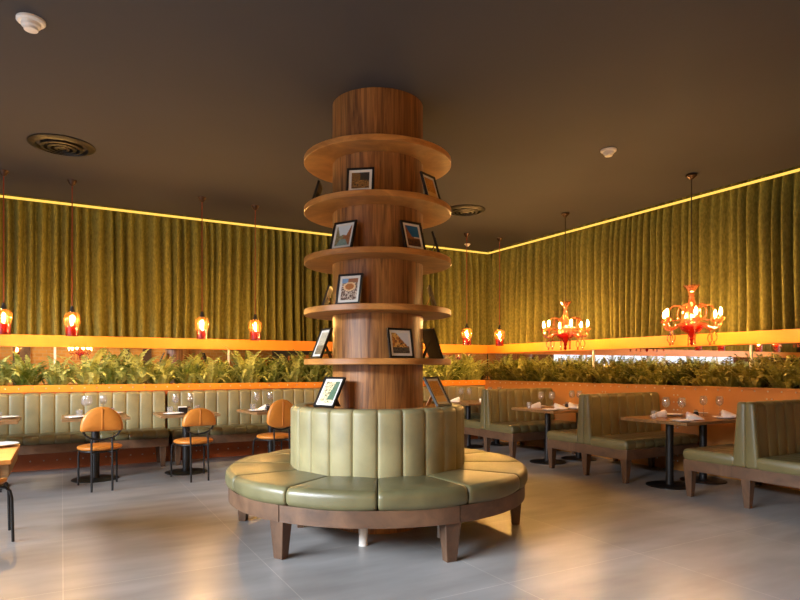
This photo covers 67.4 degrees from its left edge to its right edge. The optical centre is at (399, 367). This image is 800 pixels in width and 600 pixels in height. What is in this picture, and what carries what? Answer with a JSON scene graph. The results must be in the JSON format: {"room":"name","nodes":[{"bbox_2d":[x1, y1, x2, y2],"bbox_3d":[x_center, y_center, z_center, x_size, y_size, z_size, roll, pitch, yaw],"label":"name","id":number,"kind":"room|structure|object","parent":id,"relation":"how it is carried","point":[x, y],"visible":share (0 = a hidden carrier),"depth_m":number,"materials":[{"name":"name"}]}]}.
{"room":"restaurant","nodes":[
{"label":"restaurant","id":0,"kind":"room"},
{"bbox_2d":[0,0,799,250],"bbox_3d":[0.138,-2.380,2.355,11.600,0.300,14.400,0,0,-29],"label":"ceiling","id":1,"kind":"structure","parent":0,"point":[224,102],"depth_m":4.96,"materials":[{"name":"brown paint"}]},
{"bbox_2d":[0,169,12,334],"bbox_3d":[-4.479,-1.305,6.779,0.188,1.850,0.188,0,0,22],"label":"pendant lamp","id":2,"kind":"object","parent":1,"relation":"hanging from","point":[5,329],"visible":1,"depth_m":6.77,"materials":[{"name":"glass"}]},
{"bbox_2d":[16,12,45,33],"bbox_3d":[-2.365,-2.194,3.845,0.167,0.072,0.167,0,0,0],"label":"ceiling detector","id":3,"kind":"object","parent":1,"relation":"attached to","point":[31,23],"visible":1,"depth_m":3.81,"materials":[{"name":"white plastic"}]},
{"bbox_2d":[27,133,95,156],"bbox_3d":[-3.380,-2.206,6.000,0.600,0.048,0.600,0,0,0],"label":"ceiling vent","id":4,"kind":"object","parent":1,"relation":"in","point":[57,144],"visible":1,"depth_m":5.92,"materials":[{"name":"metal"}]},
{"bbox_2d":[66,179,78,335],"bbox_3d":[-3.901,-1.305,7.139,0.188,1.850,0.188,0,0,22],"label":"pendant lamp","id":5,"kind":"object","parent":1,"relation":"hanging from","point":[70,330],"visible":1,"depth_m":7.13,"materials":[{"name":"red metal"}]},
{"bbox_2d":[195,196,207,338],"bbox_3d":[-2.588,-1.305,7.844,0.188,1.850,0.188,0,0,22],"label":"pendant lamp","id":6,"kind":"object","parent":1,"relation":"hanging from","point":[200,334],"visible":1,"depth_m":7.83,"materials":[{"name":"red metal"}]},
{"bbox_2d":[0,195,487,253],"bbox_3d":[-3.387,-2.234,8.823,11.710,0.032,0.006,0,0,-29],"label":"light strip","id":7,"kind":"object","parent":1,"relation":"attached to","point":[1,196],"visible":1,"depth_m":8.88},
{"bbox_2d":[250,205,259,340],"bbox_3d":[-1.990,-1.305,8.250,0.188,1.850,0.188,0,0,22],"label":"pendant lamp","id":8,"kind":"object","parent":1,"relation":"hanging from","point":[254,336],"visible":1,"depth_m":8.24,"materials":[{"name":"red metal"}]},
{"bbox_2d":[451,205,484,215],"bbox_3d":[0.917,-2.206,8.468,0.570,0.048,0.570,0,0,0],"label":"ceiling vent","id":9,"kind":"object","parent":1,"relation":"in","point":[457,210],"visible":0.96,"depth_m":8.36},
{"bbox_2d":[488,168,799,253],"bbox_3d":[4.560,-2.234,6.658,0.006,0.032,11.555,0,0,-29],"label":"light strip","id":10,"kind":"object","parent":1,"relation":"attached to","point":[795,170],"visible":1,"depth_m":8.27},
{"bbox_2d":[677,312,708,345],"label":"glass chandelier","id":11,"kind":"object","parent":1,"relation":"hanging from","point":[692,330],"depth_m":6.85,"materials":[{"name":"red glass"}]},
{"bbox_2d":[0,438,799,599],"bbox_3d":[0.233,1.370,2.696,12.100,0.100,14.900,0,0,-29],"label":"floor","id":12,"kind":"structure","parent":0,"point":[157,535],"depth_m":4.39,"materials":[{"name":"grey tile"}]},
{"bbox_2d":[0,478,14,541],"bbox_3d":[-3.274,0.868,4.566,0.552,0.905,0.454,0,0,-36],"label":"chair","id":13,"kind":"object","parent":12,"relation":"on","point":[10,500],"visible":0.91,"depth_m":4.56,"materials":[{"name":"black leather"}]},
{"bbox_2d":[0,444,19,477],"bbox_3d":[-2.956,0.945,3.935,0.740,0.750,0.910,0,0,-29],"label":"table","id":14,"kind":"object","parent":12,"relation":"on","point":[8,455],"visible":1,"depth_m":3.87,"materials":[{"name":"brown wood"}]},
{"bbox_2d":[11,452,89,471],"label":"planter","id":15,"kind":"object","parent":12,"relation":"on","point":[35,462],"depth_m":7.81,"materials":[{"name":"orange paint"}]},
{"bbox_2d":[0,355,21,385],"bbox_3d":[-5.133,0.042,7.511,0.754,0.477,0.405,0,0,-29],"label":"fern","id":16,"kind":"object","parent":15,"relation":"in","point":[4,378],"visible":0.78,"depth_m":7.57,"materials":[{"name":"green plant"}]},
{"bbox_2d":[0,346,53,385],"bbox_3d":[-5.663,0.010,7.470,2.340,0.620,0.032,0,0,-29],"label":"mirror panel","id":17,"kind":"object","parent":15,"relation":"attached to","point":[37,355],"visible":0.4,"depth_m":7.91,"materials":[{"name":"clear glass"}]},
{"bbox_2d":[0,351,54,385],"bbox_3d":[-4.812,0.023,7.712,0.988,0.513,0.370,0,0,-29],"label":"fern","id":18,"kind":"object","parent":15,"relation":"in","point":[29,378],"visible":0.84,"depth_m":7.74,"materials":[{"name":"green plant"}]},
{"bbox_2d":[24,355,82,384],"bbox_3d":[-4.524,0.044,7.854,0.746,0.472,0.405,0,0,-29],"label":"fern","id":19,"kind":"object","parent":15,"relation":"in","point":[58,378],"visible":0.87,"depth_m":7.86,"materials":[{"name":"green plant"}]},
{"bbox_2d":[0,391,169,466],"bbox_3d":[-4.442,0.820,7.560,2.840,1.000,0.495,0,0,-29],"label":"banquette","id":20,"kind":"object","parent":12,"relation":"on","point":[40,429],"visible":0.9,"depth_m":7.74,"materials":[{"name":"green leather"}]},
{"bbox_2d":[61,413,129,482],"bbox_3d":[-3.623,0.945,7.135,0.700,0.750,0.700,0,0,-29],"label":"dining table","id":21,"kind":"object","parent":12,"relation":"on","point":[97,477],"visible":0.6,"depth_m":7.09,"materials":[{"name":"brown wood"}]},
{"bbox_2d":[77,407,122,492],"bbox_3d":[-3.313,0.868,6.626,0.454,0.905,0.552,0,0,-31],"label":"chair","id":22,"kind":"object","parent":12,"relation":"on","point":[99,418],"visible":1,"depth_m":6.44,"materials":[{"name":"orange leather"}]},
{"bbox_2d":[100,447,156,465],"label":"planter","id":23,"kind":"object","parent":12,"relation":"on","point":[132,455],"depth_m":8.28,"materials":[{"name":"orange paint"}]},
{"bbox_2d":[0,382,322,427],"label":"planter","id":24,"kind":"object","parent":12,"relation":"on","point":[24,389],"depth_m":8.42,"materials":[{"name":"orange paint"}]},
{"bbox_2d":[44,347,120,384],"bbox_3d":[-4.208,-0.007,8.034,1.027,0.572,0.402,0,0,-29],"label":"fern","id":25,"kind":"object","parent":24,"relation":"in","point":[90,377],"visible":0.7,"depth_m":8.08,"materials":[{"name":"green plant"}]},
{"bbox_2d":[77,347,143,384],"bbox_3d":[-3.953,-0.016,8.176,0.933,0.589,0.405,0,0,-29],"label":"fern","id":26,"kind":"object","parent":24,"relation":"in","point":[112,373],"visible":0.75,"depth_m":8.18,"materials":[{"name":"green plant"}]},
{"bbox_2d":[103,347,163,383],"bbox_3d":[-3.725,-0.015,8.304,0.930,0.588,0.405,0,0,-29],"label":"fern","id":27,"kind":"object","parent":24,"relation":"in","point":[138,375],"visible":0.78,"depth_m":8.33,"materials":[{"name":"green plant"}]},
{"bbox_2d":[54,347,226,384],"bbox_3d":[-3.642,0.010,8.611,2.300,0.620,0.032,0,0,-29],"label":"mirror panel","id":28,"kind":"object","parent":24,"relation":"attached to","point":[76,353],"visible":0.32,"depth_m":8.61,"materials":[{"name":"clear glass"}]},
{"bbox_2d":[128,355,182,383],"bbox_3d":[-3.409,0.043,8.484,0.849,0.472,0.402,0,0,-29],"label":"fern","id":29,"kind":"object","parent":24,"relation":"in","point":[165,378],"visible":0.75,"depth_m":8.54,"materials":[{"name":"green plant"}]},
{"bbox_2d":[154,352,211,383],"bbox_3d":[-3.096,0.021,8.661,0.929,0.517,0.402,0,0,-29],"label":"fern","id":30,"kind":"object","parent":24,"relation":"in","point":[185,371],"visible":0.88,"depth_m":8.71,"materials":[{"name":"green plant"}]},
{"bbox_2d":[185,354,231,382],"bbox_3d":[-2.756,0.028,8.850,0.818,0.503,0.406,0,0,-29],"label":"fern","id":31,"kind":"object","parent":24,"relation":"in","point":[208,375],"visible":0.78,"depth_m":8.84,"materials":[{"name":"green plant"}]},
{"bbox_2d":[153,411,220,474],"bbox_3d":[-2.716,0.945,7.623,0.700,0.750,0.700,0,0,-29],"label":"dining table","id":32,"kind":"object","parent":12,"relation":"on","point":[185,470],"visible":0.75,"depth_m":7.58,"materials":[{"name":"brown wood"}]},
{"bbox_2d":[170,408,215,482],"bbox_3d":[-2.467,0.893,7.184,0.454,0.855,0.550,0,0,-34],"label":"chair","id":33,"kind":"object","parent":12,"relation":"on","point":[197,416],"visible":1,"depth_m":7.01,"materials":[{"name":"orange leather"}]},
{"bbox_2d":[192,441,267,458],"label":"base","id":34,"kind":"object","parent":12,"relation":"on","point":[230,449],"depth_m":8.95,"materials":[{"name":"orange paint"}]},
{"bbox_2d":[206,358,248,382],"bbox_3d":[-2.556,0.053,8.983,0.876,0.454,0.370,0,0,-29],"label":"fern","id":35,"kind":"object","parent":34,"relation":"in","point":[234,379],"visible":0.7,"depth_m":8.99,"materials":[{"name":"green plant"}]},
{"bbox_2d":[225,347,278,382],"bbox_3d":[-2.231,-0.032,9.146,1.010,0.621,0.406,0,0,-29],"label":"fern","id":36,"kind":"object","parent":34,"relation":"in","point":[250,363],"visible":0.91,"depth_m":9.15,"materials":[{"name":"green plant"}]},
{"bbox_2d":[253,355,290,382],"bbox_3d":[-1.930,0.035,9.315,0.796,0.489,0.406,0,0,-29],"label":"fern","id":37,"kind":"object","parent":34,"relation":"in","point":[273,366],"visible":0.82,"depth_m":9.33,"materials":[{"name":"green plant"}]},
{"bbox_2d":[227,350,332,382],"bbox_3d":[-1.638,0.010,9.738,2.300,0.620,0.032,0,0,-29],"label":"mirror panel","id":38,"kind":"object","parent":34,"relation":"attached to","point":[232,362],"visible":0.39,"depth_m":9.51,"materials":[{"name":"clear glass"}]},
{"bbox_2d":[274,352,314,381],"bbox_3d":[-1.610,0.004,9.496,0.894,0.549,0.406,0,0,-29],"label":"fern","id":39,"kind":"object","parent":34,"relation":"in","point":[295,375],"visible":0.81,"depth_m":9.49,"materials":[{"name":"green plant"}]},
{"bbox_2d":[292,349,332,381],"bbox_3d":[-1.317,-0.024,9.661,0.985,0.605,0.406,0,0,-29],"label":"fern","id":40,"kind":"object","parent":34,"relation":"in","point":[316,370],"visible":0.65,"depth_m":9.65,"materials":[{"name":"green plant"}]},
{"bbox_2d":[167,388,319,464],"bbox_3d":[-1.942,0.820,8.969,2.840,1.000,0.495,0,0,-29],"label":"banquette","id":41,"kind":"object","parent":12,"relation":"on","point":[232,425],"visible":0.56,"depth_m":8.70,"materials":[{"name":"green leather"}]},
{"bbox_2d":[237,409,273,452],"bbox_3d":[-1.753,0.945,8.154,0.700,0.750,0.700,0,0,-36],"label":"dining table","id":42,"kind":"object","parent":12,"relation":"on","point":[265,412],"visible":0.1,"depth_m":8.11,"materials":[{"name":"brown wood"}]},
{"bbox_2d":[252,399,292,454],"bbox_3d":[-1.601,0.855,7.682,0.454,0.930,0.553,0,0,-33],"label":"chair","id":43,"kind":"object","parent":12,"relation":"on","point":[279,413],"visible":0.86,"depth_m":7.48,"materials":[{"name":"orange leather"}]},
{"bbox_2d":[225,401,527,562],"bbox_3d":[-0.190,0.815,5.150,2.588,1.010,2.588,0,0,0],"label":"bench","id":44,"kind":"object","parent":12,"relation":"on","point":[419,463],"visible":0.89,"depth_m":4.42,"materials":[{"name":"green leather"}]},
{"bbox_2d":[225,463,296,491],"bbox_3d":[-1.118,0.873,4.866,0.576,0.146,0.635,0,0,-17],"label":"seat cushion","id":45,"kind":"object","parent":44,"relation":"on","point":[236,470],"depth_m":4.71,"materials":[{"name":"green leather"}]},
{"bbox_2d":[234,453,290,463],"bbox_3d":[-1.129,0.873,5.419,0.627,0.146,0.619,0,0,0],"label":"seat cushion","id":46,"kind":"object","parent":44,"relation":"on","point":[265,457],"depth_m":5.31,"materials":[{"name":"green leather"}]},
{"bbox_2d":[233,470,326,504],"bbox_3d":[-0.852,0.873,4.441,0.635,0.146,0.576,0,0,43],"label":"seat cushion","id":47,"kind":"object","parent":44,"relation":"on","point":[254,487],"depth_m":4.28,"materials":[{"name":"green leather"}]},
{"bbox_2d":[313,377,345,407],"bbox_3d":[-0.546,0.190,4.725,0.225,0.238,0.171,0,0,40],"label":"picture frame","id":48,"kind":"object","parent":44,"relation":"on","point":[330,390],"visible":1,"depth_m":4.71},
{"bbox_2d":[318,381,339,402],"bbox_3d":[-0.554,0.190,4.716,0.151,0.165,0.096,0,0,40],"label":"print","id":49,"kind":"object","parent":48,"relation":"attached to","point":[329,390],"depth_m":4.72},
{"bbox_2d":[286,476,376,510],"bbox_3d":[-0.459,0.873,4.211,0.619,0.146,0.627,0,0,0],"label":"seat cushion","id":50,"kind":"object","parent":44,"relation":"on","point":[303,493],"depth_m":3.98,"materials":[{"name":"green leather"}]},
{"bbox_2d":[378,475,467,510],"bbox_3d":[0.094,0.873,4.222,0.635,0.146,0.576,0,0,-17],"label":"seat cushion","id":51,"kind":"object","parent":44,"relation":"on","point":[395,492],"depth_m":4.02,"materials":[{"name":"green leather"}]},
{"bbox_2d":[423,377,451,406],"bbox_3d":[0.295,0.190,4.881,0.171,0.238,0.215,0,0,36],"label":"picture frame","id":52,"kind":"object","parent":44,"relation":"on","point":[434,385],"visible":1,"depth_m":4.87,"materials":[{"name":"brown wood"}]},
{"bbox_2d":[428,381,446,401],"bbox_3d":[0.305,0.190,4.874,0.096,0.165,0.141,0,0,36],"label":"print","id":53,"kind":"object","parent":52,"relation":"attached to","point":[436,387],"depth_m":4.88},
{"bbox_2d":[427,469,519,503],"bbox_3d":[0.519,0.873,4.488,0.576,0.146,0.635,0,0,43],"label":"seat cushion","id":54,"kind":"object","parent":44,"relation":"on","point":[480,486],"depth_m":4.33,"materials":[{"name":"green leather"}]},
{"bbox_2d":[464,452,518,461],"bbox_3d":[0.738,0.873,5.434,0.576,0.146,0.635,0,0,-17],"label":"seat cushion","id":55,"kind":"object","parent":44,"relation":"on","point":[468,456],"depth_m":5.37,"materials":[{"name":"green leather"}]},
{"bbox_2d":[458,462,527,489],"bbox_3d":[0.749,0.873,4.881,0.627,0.146,0.619,0,0,0],"label":"seat cushion","id":56,"kind":"object","parent":44,"relation":"on","point":[518,469],"depth_m":4.79,"materials":[{"name":"green leather"}]},
{"bbox_2d":[304,87,450,533],"bbox_3d":[-0.190,-0.455,5.150,1.253,3.550,1.253,0,0,-9],"label":"column","id":57,"kind":"structure","parent":12,"relation":"on","point":[380,128],"depth_m":4.79,"materials":[{"name":"brown wood"}]},
{"bbox_2d":[310,328,332,358],"bbox_3d":[-0.639,-0.205,5.004,0.153,0.257,0.200,0,0,-32],"label":"picture frame","id":58,"kind":"object","parent":57,"relation":"on","point":[320,346],"visible":1,"depth_m":5.00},
{"bbox_2d":[314,332,327,353],"bbox_3d":[-0.655,-0.205,4.994,0.073,0.182,0.126,0,0,-32],"label":"print","id":59,"kind":"object","parent":58,"relation":"attached to","point":[318,348],"depth_m":5.01},
{"bbox_2d":[329,220,357,248],"bbox_3d":[-0.437,-1.042,4.739,0.215,0.240,0.128,0,0,31],"label":"picture frame","id":60,"kind":"object","parent":57,"relation":"on","point":[343,234],"visible":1,"depth_m":4.72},
{"bbox_2d":[334,225,351,245],"bbox_3d":[-0.447,-1.042,4.722,0.141,0.164,0.050,0,0,31],"label":"print","id":61,"kind":"object","parent":60,"relation":"attached to","point":[342,233],"depth_m":4.72},
{"bbox_2d":[335,273,363,303],"bbox_3d":[-0.387,-0.616,4.708,0.215,0.248,0.120,0,0,24],"label":"picture frame","id":62,"kind":"object","parent":57,"relation":"on","point":[349,286],"visible":0.99,"depth_m":4.69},
{"bbox_2d":[340,278,357,299],"bbox_3d":[-0.397,-0.616,4.686,0.141,0.172,0.040,0,0,24],"label":"print","id":63,"kind":"object","parent":62,"relation":"attached to","point":[348,286],"depth_m":4.69},
{"bbox_2d":[346,167,374,190],"bbox_3d":[-0.304,-1.454,4.671,0.215,0.205,0.095,0,0,9],"label":"picture frame","id":64,"kind":"object","parent":57,"relation":"on","point":[363,177],"visible":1,"depth_m":4.65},
{"bbox_2d":[351,172,369,188],"bbox_3d":[-0.307,-1.455,4.650,0.141,0.129,0.023,0,0,9],"label":"print","id":65,"kind":"object","parent":64,"relation":"attached to","point":[359,180],"depth_m":4.65},
{"bbox_2d":[304,358,450,364],"bbox_3d":[-0.190,-0.051,5.150,1.254,0.048,1.254,0,0,0],"label":"shelf","id":66,"kind":"object","parent":57,"relation":"attached to","point":[319,361],"depth_m":4.61,"materials":[{"name":"brown wood"}]},
{"bbox_2d":[304,303,450,320],"bbox_3d":[-0.190,-0.466,5.150,1.254,0.048,1.254,0,0,0],"label":"shelf","id":67,"kind":"object","parent":57,"relation":"attached to","point":[323,312],"depth_m":4.73,"materials":[{"name":"brown wood"}]},
{"bbox_2d":[304,246,450,274],"bbox_3d":[-0.190,-0.896,5.150,1.254,0.048,1.254,0,0,0],"label":"shelf","id":68,"kind":"object","parent":57,"relation":"attached to","point":[323,261],"depth_m":4.77,"materials":[{"name":"brown wood"}]},
{"bbox_2d":[304,189,450,228],"bbox_3d":[-0.190,-1.326,5.150,1.254,0.048,1.254,0,0,0],"label":"shelf","id":69,"kind":"object","parent":57,"relation":"attached to","point":[320,210],"depth_m":4.78,"materials":[{"name":"brown wood"}]},
{"bbox_2d":[304,133,450,182],"bbox_3d":[-0.190,-1.746,5.150,1.254,0.047,1.254,0,0,0],"label":"shelf","id":70,"kind":"object","parent":57,"relation":"attached to","point":[319,160],"depth_m":4.78,"materials":[{"name":"brown wood"}]},
{"bbox_2d":[386,327,414,357],"bbox_3d":[-0.009,-0.194,4.691,0.235,0.235,0.106,0,0,-37],"label":"picture frame","id":71,"kind":"object","parent":57,"relation":"on","point":[400,340],"visible":0.99,"depth_m":4.67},
{"bbox_2d":[391,333,409,352],"bbox_3d":[0.005,-0.194,4.672,0.161,0.159,0.028,0,0,-37],"label":"print","id":72,"kind":"object","parent":71,"relation":"attached to","point":[400,342],"depth_m":4.67},
{"bbox_2d":[400,220,425,249],"bbox_3d":[0.091,-1.044,4.763,0.200,0.244,0.130,0,0,-36],"label":"picture frame","id":73,"kind":"object","parent":57,"relation":"on","point":[412,234],"visible":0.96,"depth_m":4.75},
{"bbox_2d":[405,225,420,246],"bbox_3d":[0.103,-1.044,4.747,0.126,0.168,0.052,0,0,-36],"label":"print","id":74,"kind":"object","parent":73,"relation":"attached to","point":[412,232],"depth_m":4.75},
{"bbox_2d":[420,171,440,198],"bbox_3d":[0.238,-1.474,4.934,0.130,0.244,0.200,0,0,37],"label":"picture frame","id":75,"kind":"object","parent":57,"relation":"on","point":[429,183],"visible":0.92,"depth_m":4.92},
{"bbox_2d":[424,177,436,197],"bbox_3d":[0.254,-1.474,4.922,0.052,0.168,0.126,0,0,37],"label":"print","id":76,"kind":"object","parent":75,"relation":"attached to","point":[430,182],"depth_m":4.93},
{"bbox_2d":[423,328,443,358],"bbox_3d":[0.263,-0.211,5.285,0.152,0.269,0.230,0,0,-26],"label":"picture frame","id":77,"kind":"object","parent":57,"relation":"on","point":[430,339],"visible":0.99,"depth_m":5.26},
{"bbox_2d":[423,385,493,441],"bbox_3d":[0.477,0.820,10.332,2.673,1.000,0.495,0,0,-29],"label":"banquette","id":78,"kind":"object","parent":12,"relation":"on","point":[472,392],"visible":0.18,"depth_m":10.86,"materials":[{"name":"green leather"}]},
{"bbox_2d":[440,380,484,385],"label":"planter","id":79,"kind":"object","parent":12,"relation":"on","point":[444,382],"depth_m":11.01,"materials":[{"name":"orange paint"}]},
{"bbox_2d":[426,355,464,379],"bbox_3d":[0.897,-0.005,10.909,0.924,0.568,0.406,0,0,-29],"label":"fern","id":80,"kind":"object","parent":79,"relation":"in","point":[448,371],"visible":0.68,"depth_m":10.90,"materials":[{"name":"green plant"}]},
{"bbox_2d":[424,353,486,379],"bbox_3d":[0.523,0.010,10.956,2.660,0.620,0.032,0,0,-29],"label":"mirror panel","id":81,"kind":"object","parent":79,"relation":"attached to","point":[478,357],"visible":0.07,"depth_m":11.37,"materials":[{"name":"clear glass"}]},
{"bbox_2d":[439,354,475,379],"bbox_3d":[1.096,0.001,11.022,0.997,0.555,0.402,0,0,-29],"label":"fern","id":82,"kind":"object","parent":79,"relation":"in","point":[460,369],"visible":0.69,"depth_m":11.05,"materials":[{"name":"green plant"}]},
{"bbox_2d":[456,353,494,379],"bbox_3d":[1.431,-0.012,11.230,1.121,0.582,0.370,0,0,-29],"label":"fern","id":83,"kind":"object","parent":79,"relation":"in","point":[477,373],"visible":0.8,"depth_m":11.23,"materials":[{"name":"green plant"}]},
{"bbox_2d":[451,400,482,448],"bbox_3d":[1.148,0.945,10.075,0.600,0.750,0.850,0,0,-29],"label":"dining table","id":84,"kind":"object","parent":12,"relation":"on","point":[467,403],"visible":0.48,"depth_m":10.03,"materials":[{"name":"brown wood"}]},
{"bbox_2d":[464,388,575,458],"bbox_3d":[1.852,0.819,9.416,1.320,1.002,1.309,0,0,-29],"label":"bench","id":85,"kind":"object","parent":12,"relation":"on","point":[497,420],"visible":0.82,"depth_m":9.12,"materials":[{"name":"green leather"}]},
{"bbox_2d":[511,406,577,464],"bbox_3d":[2.075,0.945,8.429,0.600,0.750,0.850,0,0,-29],"label":"dining table","id":86,"kind":"object","parent":12,"relation":"on","point":[544,461],"visible":0.75,"depth_m":8.39,"materials":[{"name":"brown wood"}]},
{"bbox_2d":[547,392,698,483],"bbox_3d":[2.824,0.819,7.691,1.320,1.002,1.309,0,0,-29],"label":"bench","id":87,"kind":"object","parent":12,"relation":"on","point":[600,431],"visible":0.96,"depth_m":7.40,"materials":[{"name":"green leather"}]},
{"bbox_2d":[485,380,799,489],"bbox_3d":[4.079,0.772,7.101,0.245,1.096,10.000,0,0,-29],"label":"wall","id":88,"kind":"structure","parent":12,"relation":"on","point":[709,400],"depth_m":7.70,"materials":[{"name":"paint"}]},
{"bbox_2d":[480,360,505,379],"bbox_3d":[1.732,0.051,11.130,0.370,0.457,0.881,0,0,-29],"label":"fern","id":89,"kind":"object","parent":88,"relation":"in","point":[497,370],"visible":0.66,"depth_m":11.18,"materials":[{"name":"green plant"}]},
{"bbox_2d":[501,359,532,380],"bbox_3d":[2.061,0.048,10.546,0.370,0.464,0.894,0,0,-29],"label":"fern","id":90,"kind":"object","parent":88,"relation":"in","point":[514,370],"visible":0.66,"depth_m":10.60,"materials":[{"name":"green plant"}]},
{"bbox_2d":[488,350,593,382],"bbox_3d":[2.357,0.010,10.444,0.032,0.620,2.660,0,0,-29],"label":"mirror panel","id":91,"kind":"object","parent":88,"relation":"attached to","point":[579,357],"visible":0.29,"depth_m":10.18,"materials":[{"name":"clear glass"}]},
{"bbox_2d":[525,358,558,381],"bbox_3d":[2.362,0.051,9.976,0.406,0.459,0.746,0,0,-29],"label":"fern","id":92,"kind":"object","parent":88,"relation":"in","point":[545,378],"visible":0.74,"depth_m":10.00,"materials":[{"name":"green plant"}]},
{"bbox_2d":[538,358,582,381],"bbox_3d":[2.530,0.043,9.713,0.370,0.472,0.910,0,0,-29],"label":"fern","id":93,"kind":"object","parent":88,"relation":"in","point":[559,370],"visible":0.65,"depth_m":9.75,"materials":[{"name":"green plant"}]},
{"bbox_2d":[553,364,584,381],"bbox_3d":[2.637,0.106,9.491,0.402,0.350,0.629,0,0,-29],"label":"fern","id":94,"kind":"object","parent":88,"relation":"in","point":[572,378],"visible":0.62,"depth_m":9.42,"materials":[{"name":"green plant"}]},
{"bbox_2d":[572,363,601,382],"bbox_3d":[2.805,0.090,9.190,0.405,0.381,0.602,0,0,-29],"label":"fern","id":95,"kind":"object","parent":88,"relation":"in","point":[588,379],"visible":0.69,"depth_m":9.12,"materials":[{"name":"green plant"}]},
{"bbox_2d":[583,357,629,382],"bbox_3d":[3.000,0.053,8.880,0.370,0.454,0.874,0,0,-29],"label":"fern","id":96,"kind":"object","parent":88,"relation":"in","point":[605,378],"visible":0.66,"depth_m":8.90,"materials":[{"name":"green plant"}]},
{"bbox_2d":[600,362,636,383],"bbox_3d":[3.106,0.084,8.655,0.405,0.394,0.623,0,0,-29],"label":"fern","id":97,"kind":"object","parent":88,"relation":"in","point":[618,380],"visible":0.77,"depth_m":8.59,"materials":[{"name":"green plant"}]},
{"bbox_2d":[619,358,666,383],"bbox_3d":[3.293,0.068,8.327,0.402,0.424,0.763,0,0,-29],"label":"fern","id":98,"kind":"object","parent":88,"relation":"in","point":[641,372],"visible":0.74,"depth_m":8.26,"materials":[{"name":"green plant"}]},
{"bbox_2d":[637,361,674,385],"bbox_3d":[3.443,0.089,8.057,0.406,0.384,0.625,0,0,-29],"label":"fern","id":99,"kind":"object","parent":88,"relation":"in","point":[659,372],"visible":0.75,"depth_m":8.08,"materials":[{"name":"green plant"}]},
{"bbox_2d":[594,345,751,386],"bbox_3d":[3.608,0.010,8.223,0.032,0.620,2.440,0,0,-29],"label":"mirror panel","id":100,"kind":"object","parent":88,"relation":"attached to","point":[710,354],"visible":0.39,"depth_m":8.04,"materials":[{"name":"clear glass"}]},
{"bbox_2d":[660,357,702,385],"bbox_3d":[3.619,0.060,7.745,0.406,0.440,0.716,0,0,-29],"label":"fern","id":101,"kind":"object","parent":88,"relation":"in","point":[678,372],"visible":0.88,"depth_m":7.77,"materials":[{"name":"green plant"}]},
{"bbox_2d":[677,362,723,385],"bbox_3d":[3.750,0.101,7.516,0.402,0.359,0.645,0,0,-29],"label":"fern","id":102,"kind":"object","parent":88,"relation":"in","point":[702,382],"visible":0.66,"depth_m":7.46,"materials":[{"name":"green plant"}]},
{"bbox_2d":[695,355,749,386],"bbox_3d":[3.882,0.066,7.282,0.402,0.429,0.771,0,0,-29],"label":"fern","id":103,"kind":"object","parent":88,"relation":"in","point":[728,380],"visible":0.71,"depth_m":7.21,"materials":[{"name":"green plant"}]},
{"bbox_2d":[714,352,777,387],"bbox_3d":[4.021,0.038,7.031,0.405,0.483,0.764,0,0,-29],"label":"fern","id":104,"kind":"object","parent":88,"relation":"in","point":[749,382],"visible":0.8,"depth_m":6.96,"materials":[{"name":"green plant"}]},
{"bbox_2d":[751,351,799,388],"bbox_3d":[4.233,0.041,6.655,0.406,0.478,0.778,0,0,-29],"label":"fern","id":105,"kind":"object","parent":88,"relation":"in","point":[777,373],"visible":0.8,"depth_m":6.68,"materials":[{"name":"green plant"}]},
{"bbox_2d":[752,343,799,388],"bbox_3d":[4.796,0.010,6.114,0.032,0.620,2.400,0,0,-29],"label":"mirror panel","id":106,"kind":"object","parent":88,"relation":"attached to","point":[781,350],"visible":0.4,"depth_m":6.92,"materials":[{"name":"clear glass"}]},
{"bbox_2d":[487,329,799,352],"bbox_3d":[4.560,-0.358,6.535,0.132,0.157,11.540,0,0,-29],"label":"beam","id":107,"kind":"structure","parent":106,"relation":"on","point":[782,336],"depth_m":8.15,"materials":[{"name":"paint"}]},
{"bbox_2d":[621,415,721,489],"bbox_3d":[3.028,0.945,6.738,0.600,0.750,0.850,0,0,-29],"label":"dining table","id":108,"kind":"object","parent":12,"relation":"on","point":[669,483],"visible":0.86,"depth_m":6.70,"materials":[{"name":"brown wood"}]},
{"bbox_2d":[672,413,735,484],"bbox_3d":[3.555,0.945,7.035,0.600,0.750,0.850,0,0,-29],"label":"dining table","id":109,"kind":"object","parent":12,"relation":"on","point":[702,478],"visible":0.56,"depth_m":6.99,"materials":[{"name":"brown wood"}]},
{"bbox_2d":[683,399,799,508],"bbox_3d":[3.806,0.819,5.949,1.320,1.002,1.309,0,0,-29],"label":"bench","id":110,"kind":"object","parent":12,"relation":"on","point":[765,448],"visible":1,"depth_m":5.67,"materials":[{"name":"green leather"}]},
{"bbox_3d":[5.477,-0.565,5.570,0.140,3.770,14.760,0,0,-29],"label":"wall","id":111,"kind":"structure","parent":0,"visible":0},
{"bbox_2d":[491,165,799,344],"bbox_3d":[4.184,-1.315,7.507,0.185,2.030,9.726,0,0,-29],"label":"pleated curtain","id":112,"kind":"object","parent":111,"relation":"hanging from","point":[622,275],"visible":0.82,"depth_m":8.32,"materials":[{"name":"green fabric"}]},
{"bbox_3d":[-5.125,-0.605,-0.324,0.200,3.850,14.900,0,0,-29],"label":"wall","id":113,"kind":"structure","parent":0,"visible":0},
{"bbox_2d":[0,334,487,353],"bbox_3d":[-3.396,-0.358,8.749,11.720,0.157,0.131,0,0,-29],"label":"beam","id":114,"kind":"structure","parent":113,"relation":"attached to","point":[15,340],"depth_m":8.70,"materials":[{"name":"paint"}]},
{"bbox_3d":[-3.390,-0.565,9.125,12.100,3.770,0.140,0,0,-29],"label":"wall","id":115,"kind":"structure","parent":0,"visible":0},
{"bbox_2d":[0,193,491,344],"bbox_3d":[-3.138,-1.315,9.066,11.396,2.030,0.186,0,0,-29],"label":"pleated curtain","id":116,"kind":"object","parent":115,"relation":"hanging from","point":[135,274],"visible":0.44,"depth_m":8.92,"materials":[{"name":"green fabric"}]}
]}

